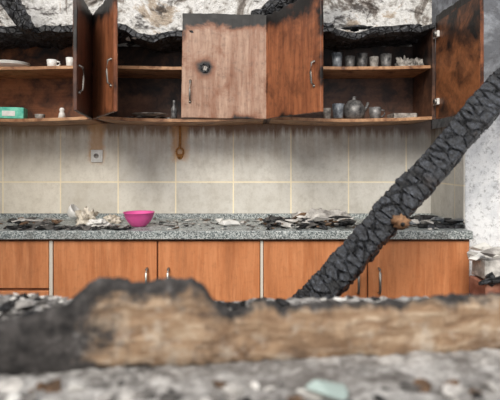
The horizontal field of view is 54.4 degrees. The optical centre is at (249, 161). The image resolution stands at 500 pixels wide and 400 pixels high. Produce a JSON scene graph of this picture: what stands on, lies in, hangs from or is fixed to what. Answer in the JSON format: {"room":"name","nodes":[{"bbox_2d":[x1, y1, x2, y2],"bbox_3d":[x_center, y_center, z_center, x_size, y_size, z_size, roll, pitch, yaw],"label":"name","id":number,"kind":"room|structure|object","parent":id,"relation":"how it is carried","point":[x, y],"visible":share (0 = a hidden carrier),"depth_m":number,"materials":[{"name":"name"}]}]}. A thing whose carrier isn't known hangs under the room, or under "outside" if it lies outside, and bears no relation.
{"room":"fire-damaged room","nodes":[
{"label":"fire-damaged room","id":0,"kind":"room"},
{"bbox_2d":[0,0,33,32],"bbox_3d":[-1.417,-0.994,2.713,0.417,0.551,0.160,0,0,0],"label":"batten","id":1,"kind":"object","parent":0,"point":[15,9],"depth_m":2.67,"materials":[{"name":"black wood"}]},
{"bbox_2d":[92,0,266,125],"bbox_3d":[-0.396,-0.537,2.740,1.006,0.618,0.777,0,0,0],"label":"upper cabinet","id":2,"kind":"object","parent":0,"point":[216,74],"depth_m":2.76,"materials":[{"name":"brown wood"}]},
{"bbox_2d":[126,112,170,118],"bbox_3d":[-0.596,-0.267,2.910,0.300,0.034,0.268,0,0,0],"label":"charred crockery","id":3,"kind":"object","parent":2,"relation":"in","point":[154,115],"visible":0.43,"depth_m":2.84,"materials":[{"name":"ceramic"}]},
{"bbox_2d":[171,100,176,118],"bbox_3d":[-0.438,-0.302,2.800,0.036,0.108,0.036,0,0,0],"label":"oil bottle","id":4,"kind":"object","parent":2,"relation":"in","point":[173,109],"visible":0.97,"depth_m":2.79,"materials":[{"name":"glass"}]},
{"bbox_2d":[2,22,420,47],"bbox_3d":[-0.439,-0.763,2.936,2.862,0.101,0.420,0,0,0],"label":"charred roof debris","id":5,"kind":"object","parent":2,"relation":"on","point":[124,37],"visible":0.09,"depth_m":2.83,"materials":[{"name":"black wood"}]},
{"bbox_2d":[0,0,431,128],"bbox_3d":[-0.415,-0.240,3.205,3.470,3.000,0.150,0,0,0],"label":"wall","id":6,"kind":"structure","parent":0,"point":[149,17],"depth_m":3.13,"materials":[{"name":"paint"}]},
{"bbox_2d":[0,0,106,125],"bbox_3d":[-1.411,-0.534,2.720,1.220,0.612,0.830,0,0,0],"label":"upper cabinet","id":7,"kind":"object","parent":6,"relation":"attached to","point":[40,88],"visible":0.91,"depth_m":2.97,"materials":[{"name":"brown wood"}]},
{"bbox_2d":[0,107,27,118],"bbox_3d":[-1.405,-0.285,2.869,0.154,0.072,0.106,0,0,-11],"label":"carton","id":8,"kind":"object","parent":7,"relation":"in","point":[5,112],"visible":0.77,"depth_m":2.82,"materials":[{"name":"green cardboard"}]},
{"bbox_2d":[0,60,29,66],"bbox_3d":[-1.420,-0.572,2.900,0.210,0.034,0.210,0,0,0],"label":"plate","id":9,"kind":"object","parent":7,"relation":"in","point":[3,63],"visible":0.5,"depth_m":2.83,"materials":[{"name":"ceramic"}]},
{"bbox_2d":[35,114,44,117],"bbox_3d":[-1.253,-0.269,2.900,0.060,0.030,0.060,0,0,0],"label":"cup","id":10,"kind":"object","parent":7,"relation":"in","point":[36,115],"visible":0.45,"depth_m":2.88,"materials":[{"name":"white ceramic"}]},
{"bbox_2d":[47,59,60,65],"bbox_3d":[-1.159,-0.578,2.856,0.076,0.045,0.060,0,0,31],"label":"cup","id":11,"kind":"object","parent":7,"relation":"in","point":[50,62],"visible":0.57,"depth_m":2.84,"materials":[{"name":"white ceramic"}]},
{"bbox_2d":[58,108,65,117],"bbox_3d":[-1.106,-0.288,2.860,0.044,0.064,0.044,0,0,0],"label":"salt shaker","id":12,"kind":"object","parent":7,"relation":"in","point":[61,113],"visible":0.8,"depth_m":2.85,"materials":[{"name":"white ceramic"}]},
{"bbox_2d":[66,57,72,65],"bbox_3d":[-1.067,-0.587,2.880,0.048,0.060,0.048,0,0,0],"label":"cup","id":13,"kind":"object","parent":7,"relation":"in","point":[69,60],"visible":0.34,"depth_m":2.86,"materials":[{"name":"white ceramic"}]},
{"bbox_2d":[91,150,102,161],"bbox_3d":[-0.982,-0.038,3.112,0.076,0.080,0.021,0,0,0],"label":"wall socket","id":14,"kind":"object","parent":6,"relation":"attached to","point":[96,155],"visible":1,"depth_m":3.11,"materials":[{"name":"white plastic"}]},
{"bbox_2d":[0,120,464,222],"bbox_3d":[-0.490,0.025,2.888,3.320,0.610,0.485,0,0,0],"label":"backsplash","id":15,"kind":"structure","parent":6,"relation":"attached to","point":[256,168],"depth_m":3.12,"materials":[{"name":"tile"}]},
{"bbox_2d":[176,126,183,158],"bbox_3d":[-0.450,-0.131,3.111,0.056,0.229,0.022,0,0,0],"label":"wooden spoon","id":16,"kind":"object","parent":15,"relation":"hanging from","point":[179,156],"depth_m":3.10,"materials":[{"name":"brown wood"}]},
{"bbox_2d":[266,0,483,125],"bbox_3d":[0.600,-0.534,2.718,1.024,0.613,0.825,0,0,0],"label":"upper cabinet","id":17,"kind":"object","parent":6,"relation":"attached to","point":[302,80],"visible":0.98,"depth_m":2.73,"materials":[{"name":"brown wood"}]},
{"bbox_2d":[323,108,330,118],"bbox_3d":[0.460,-0.287,2.900,0.052,0.065,0.052,0,0,0],"label":"drinking glass","id":18,"kind":"object","parent":17,"relation":"in","point":[326,111],"visible":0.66,"depth_m":2.88,"materials":[{"name":"grey glass"}]},
{"bbox_2d":[332,52,341,66],"bbox_3d":[0.524,-0.604,2.930,0.064,0.105,0.064,0,0,0],"label":"drinking glass","id":19,"kind":"object","parent":17,"relation":"in","point":[336,56],"visible":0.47,"depth_m":2.90,"materials":[{"name":"grey glass"}]},
{"bbox_2d":[332,103,343,118],"bbox_3d":[0.514,-0.296,2.840,0.068,0.085,0.068,0,0,0],"label":"drinking glass","id":20,"kind":"object","parent":17,"relation":"in","point":[337,108],"visible":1,"depth_m":2.81,"materials":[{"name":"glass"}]},
{"bbox_2d":[345,55,354,66],"bbox_3d":[0.603,-0.594,2.930,0.060,0.085,0.060,0,0,0],"label":"drinking glass","id":21,"kind":"object","parent":17,"relation":"in","point":[349,60],"visible":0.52,"depth_m":2.91,"materials":[{"name":"glass"}]},
{"bbox_2d":[343,96,368,118],"bbox_3d":[0.630,-0.325,2.939,0.136,0.146,0.133,0,0,44],"label":"teapot","id":22,"kind":"object","parent":17,"relation":"in","point":[353,109],"visible":0.85,"depth_m":2.89,"materials":[{"name":"metal"}]},
{"bbox_2d":[356,53,367,66],"bbox_3d":[0.675,-0.601,2.930,0.068,0.100,0.068,0,0,0],"label":"drinking glass","id":23,"kind":"object","parent":17,"relation":"in","point":[361,58],"visible":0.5,"depth_m":2.90,"materials":[{"name":"glass"}]},
{"bbox_2d":[369,56,378,65],"bbox_3d":[0.748,-0.592,2.930,0.056,0.080,0.056,0,0,0],"label":"drinking glass","id":24,"kind":"object","parent":17,"relation":"in","point":[373,60],"visible":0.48,"depth_m":2.91,"materials":[{"name":"grey glass"}]},
{"bbox_2d":[369,107,384,118],"bbox_3d":[0.740,-0.285,2.845,0.089,0.070,0.072,0,0,33],"label":"coffee mug","id":25,"kind":"object","parent":17,"relation":"in","point":[374,112],"visible":0.84,"depth_m":2.82,"materials":[{"name":"ceramic"}]},
{"bbox_2d":[380,53,391,65],"bbox_3d":[0.820,-0.601,2.930,0.068,0.095,0.068,0,0,0],"label":"drinking glass","id":26,"kind":"object","parent":17,"relation":"in","point":[385,58],"visible":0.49,"depth_m":2.90,"materials":[{"name":"glass"}]},
{"bbox_2d":[387,113,417,117],"bbox_3d":[0.907,-0.269,2.900,0.144,0.034,0.124,0,0,0],"label":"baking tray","id":27,"kind":"object","parent":17,"relation":"in","point":[393,115],"visible":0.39,"depth_m":2.84,"materials":[{"name":"metal"}]},
{"bbox_2d":[395,55,423,65],"bbox_3d":[0.969,-0.601,2.940,0.199,0.092,0.140,0,0,0],"label":"heap","id":28,"kind":"object","parent":17,"relation":"in","point":[405,61],"visible":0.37,"depth_m":2.91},
{"bbox_2d":[251,0,296,15],"bbox_3d":[0.288,-1.005,2.860,0.577,0.400,0.127,0,0,0],"label":"batten","id":29,"kind":"object","parent":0,"point":[270,6],"depth_m":2.83,"materials":[{"name":"black wood"}]},
{"bbox_2d":[432,0,499,293],"bbox_3d":[1.810,-0.240,1.130,1.280,3.000,4.000,0,0,0],"label":"wall","id":30,"kind":"structure","parent":0,"point":[482,159],"depth_m":2.64,"materials":[{"name":"paint"}]},
{"bbox_3d":[0.075,1.310,1.205,4.750,0.100,4.150,0,0,0],"label":"floor","id":31,"kind":"structure","parent":0,"visible":0},
{"bbox_2d":[0,239,468,301],"bbox_3d":[-0.468,0.833,2.823,3.265,0.855,0.593,0,0,0],"label":"base cabinet","id":32,"kind":"object","parent":31,"relation":"on","point":[231,269],"visible":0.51,"depth_m":2.56,"materials":[{"name":"orange wood"}]},
{"bbox_2d":[0,213,472,238],"bbox_3d":[-0.488,0.367,2.829,3.303,0.074,0.598,0,0,0],"label":"countertop","id":33,"kind":"structure","parent":32,"relation":"on","point":[152,231],"depth_m":2.53,"materials":[{"name":"grey stone"}]},
{"bbox_2d":[7,217,63,225],"bbox_3d":[-1.279,0.342,2.847,0.406,0.033,0.310,0,0,0],"label":"debris","id":34,"kind":"object","parent":33,"relation":"on","point":[20,220],"visible":0.97,"depth_m":2.78,"materials":[{"name":"paint"}]},
{"bbox_2d":[3,224,133,230],"bbox_3d":[-0.968,0.361,2.610,0.718,0.057,0.151,0,0,0],"label":"debris","id":35,"kind":"object","parent":33,"relation":"on","point":[80,226],"visible":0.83,"depth_m":2.58,"materials":[{"name":"grey wood"}]},
{"bbox_2d":[67,204,79,218],"bbox_3d":[-1.030,0.292,2.860,0.086,0.091,0.100,0,0,0],"label":"bowl","id":36,"kind":"object","parent":33,"relation":"on","point":[72,208],"visible":0.83,"depth_m":2.83,"materials":[{"name":"ceramic"}]},
{"bbox_2d":[75,206,111,226],"bbox_3d":[-0.889,0.308,2.751,0.240,0.103,0.159,0,0,28],"label":"crumpled cloth","id":37,"kind":"object","parent":33,"relation":"on","point":[84,216],"visible":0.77,"depth_m":2.73,"materials":[{"name":"white fabric"}]},
{"bbox_2d":[103,214,122,223],"bbox_3d":[-0.807,0.332,2.860,0.118,0.054,0.107,0,0,0],"label":"crumpled paper","id":38,"kind":"object","parent":33,"relation":"on","point":[113,219],"visible":0.85,"depth_m":2.83,"materials":[{"name":"paper"}]},
{"bbox_2d":[123,210,154,226],"bbox_3d":[-0.621,0.319,2.720,0.175,0.079,0.175,0,0,0],"label":"bowl","id":39,"kind":"object","parent":33,"relation":"on","point":[137,218],"visible":1,"depth_m":2.67,"materials":[{"name":"plastic"}]},
{"bbox_2d":[159,218,262,226],"bbox_3d":[-0.241,0.351,2.855,0.650,0.015,0.377,0,0,0],"label":"debris","id":40,"kind":"object","parent":33,"relation":"on","point":[259,219],"visible":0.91,"depth_m":2.87,"materials":[{"name":"grey wood"}]},
{"bbox_2d":[0,218,451,229],"bbox_3d":[-0.089,0.353,2.815,2.824,0.013,0.509,0,0,0],"label":"crumbs","id":41,"kind":"object","parent":33,"relation":"on","point":[154,218],"visible":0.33,"depth_m":2.69,"materials":[{"name":"grey wood"}]},
{"bbox_2d":[215,218,239,225],"bbox_3d":[-0.138,0.338,2.720,0.153,0.040,0.068,0,0,27],"label":"chunk","id":42,"kind":"object","parent":33,"relation":"on","point":[228,222],"visible":1,"depth_m":2.70,"materials":[{"name":"white ceramic"}]},
{"bbox_2d":[260,212,355,229],"bbox_3d":[0.329,0.329,2.724,0.547,0.061,0.378,0,0,0],"label":"debris","id":43,"kind":"object","parent":33,"relation":"on","point":[323,222],"visible":1,"depth_m":2.68,"materials":[{"name":"paint"}]},
{"bbox_2d":[291,208,350,220],"bbox_3d":[0.437,0.320,2.973,0.380,0.078,0.137,0,0,0],"label":"heap","id":44,"kind":"object","parent":33,"relation":"on","point":[320,212],"visible":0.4,"depth_m":2.96,"materials":[{"name":"paint"}]},
{"bbox_2d":[409,214,464,228],"bbox_3d":[0.995,0.337,2.812,0.598,0.067,0.403,0,0,0],"label":"debris","id":45,"kind":"object","parent":33,"relation":"on","point":[425,221],"visible":0.62,"depth_m":2.68,"materials":[{"name":"grey wood"}]},
{"bbox_2d":[0,294,499,399],"bbox_3d":[0.000,0.824,1.105,2.700,0.872,1.110,0,0,0],"label":"ground","id":46,"kind":"structure","parent":31,"relation":"on","point":[364,377],"depth_m":1.08,"materials":[{"name":"grey concrete"}]},
{"bbox_2d":[0,293,497,399],"bbox_3d":[-0.029,0.440,1.159,1.632,0.103,0.938,0,0,0],"label":"fragments","id":47,"kind":"object","parent":46,"relation":"on","point":[451,388],"visible":0.39,"depth_m":1.00,"materials":[{"name":"paint"}]},
{"bbox_2d":[0,276,499,374],"bbox_3d":[0.088,0.378,1.183,1.751,0.218,0.076,0,0,-7],"label":"wooden beam","id":48,"kind":"structure","parent":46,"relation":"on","point":[111,322],"depth_m":1.14,"materials":[{"name":"brown wood"}]},
{"bbox_2d":[305,378,348,399],"bbox_3d":[0.152,0.455,0.969,0.084,0.035,0.066,0,0,16],"label":"shard","id":49,"kind":"object","parent":46,"relation":"on","point":[339,391],"visible":1,"depth_m":0.96,"materials":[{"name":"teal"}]},
{"bbox_2d":[291,67,499,298],"bbox_3d":[0.950,-0.141,2.108,2.753,2.857,0.252,0,0,-8],"label":"beam","id":50,"kind":"structure","parent":31,"relation":"on","point":[392,212],"depth_m":2.05,"materials":[{"name":"black wood"}]},
{"bbox_2d":[467,242,499,296],"bbox_3d":[1.292,0.830,2.353,0.504,0.869,0.290,0,0,0],"label":"rubble","id":51,"kind":"object","parent":31,"relation":"on","point":[485,282],"visible":0.42,"depth_m":2.30,"materials":[{"name":"paint"}]}
]}

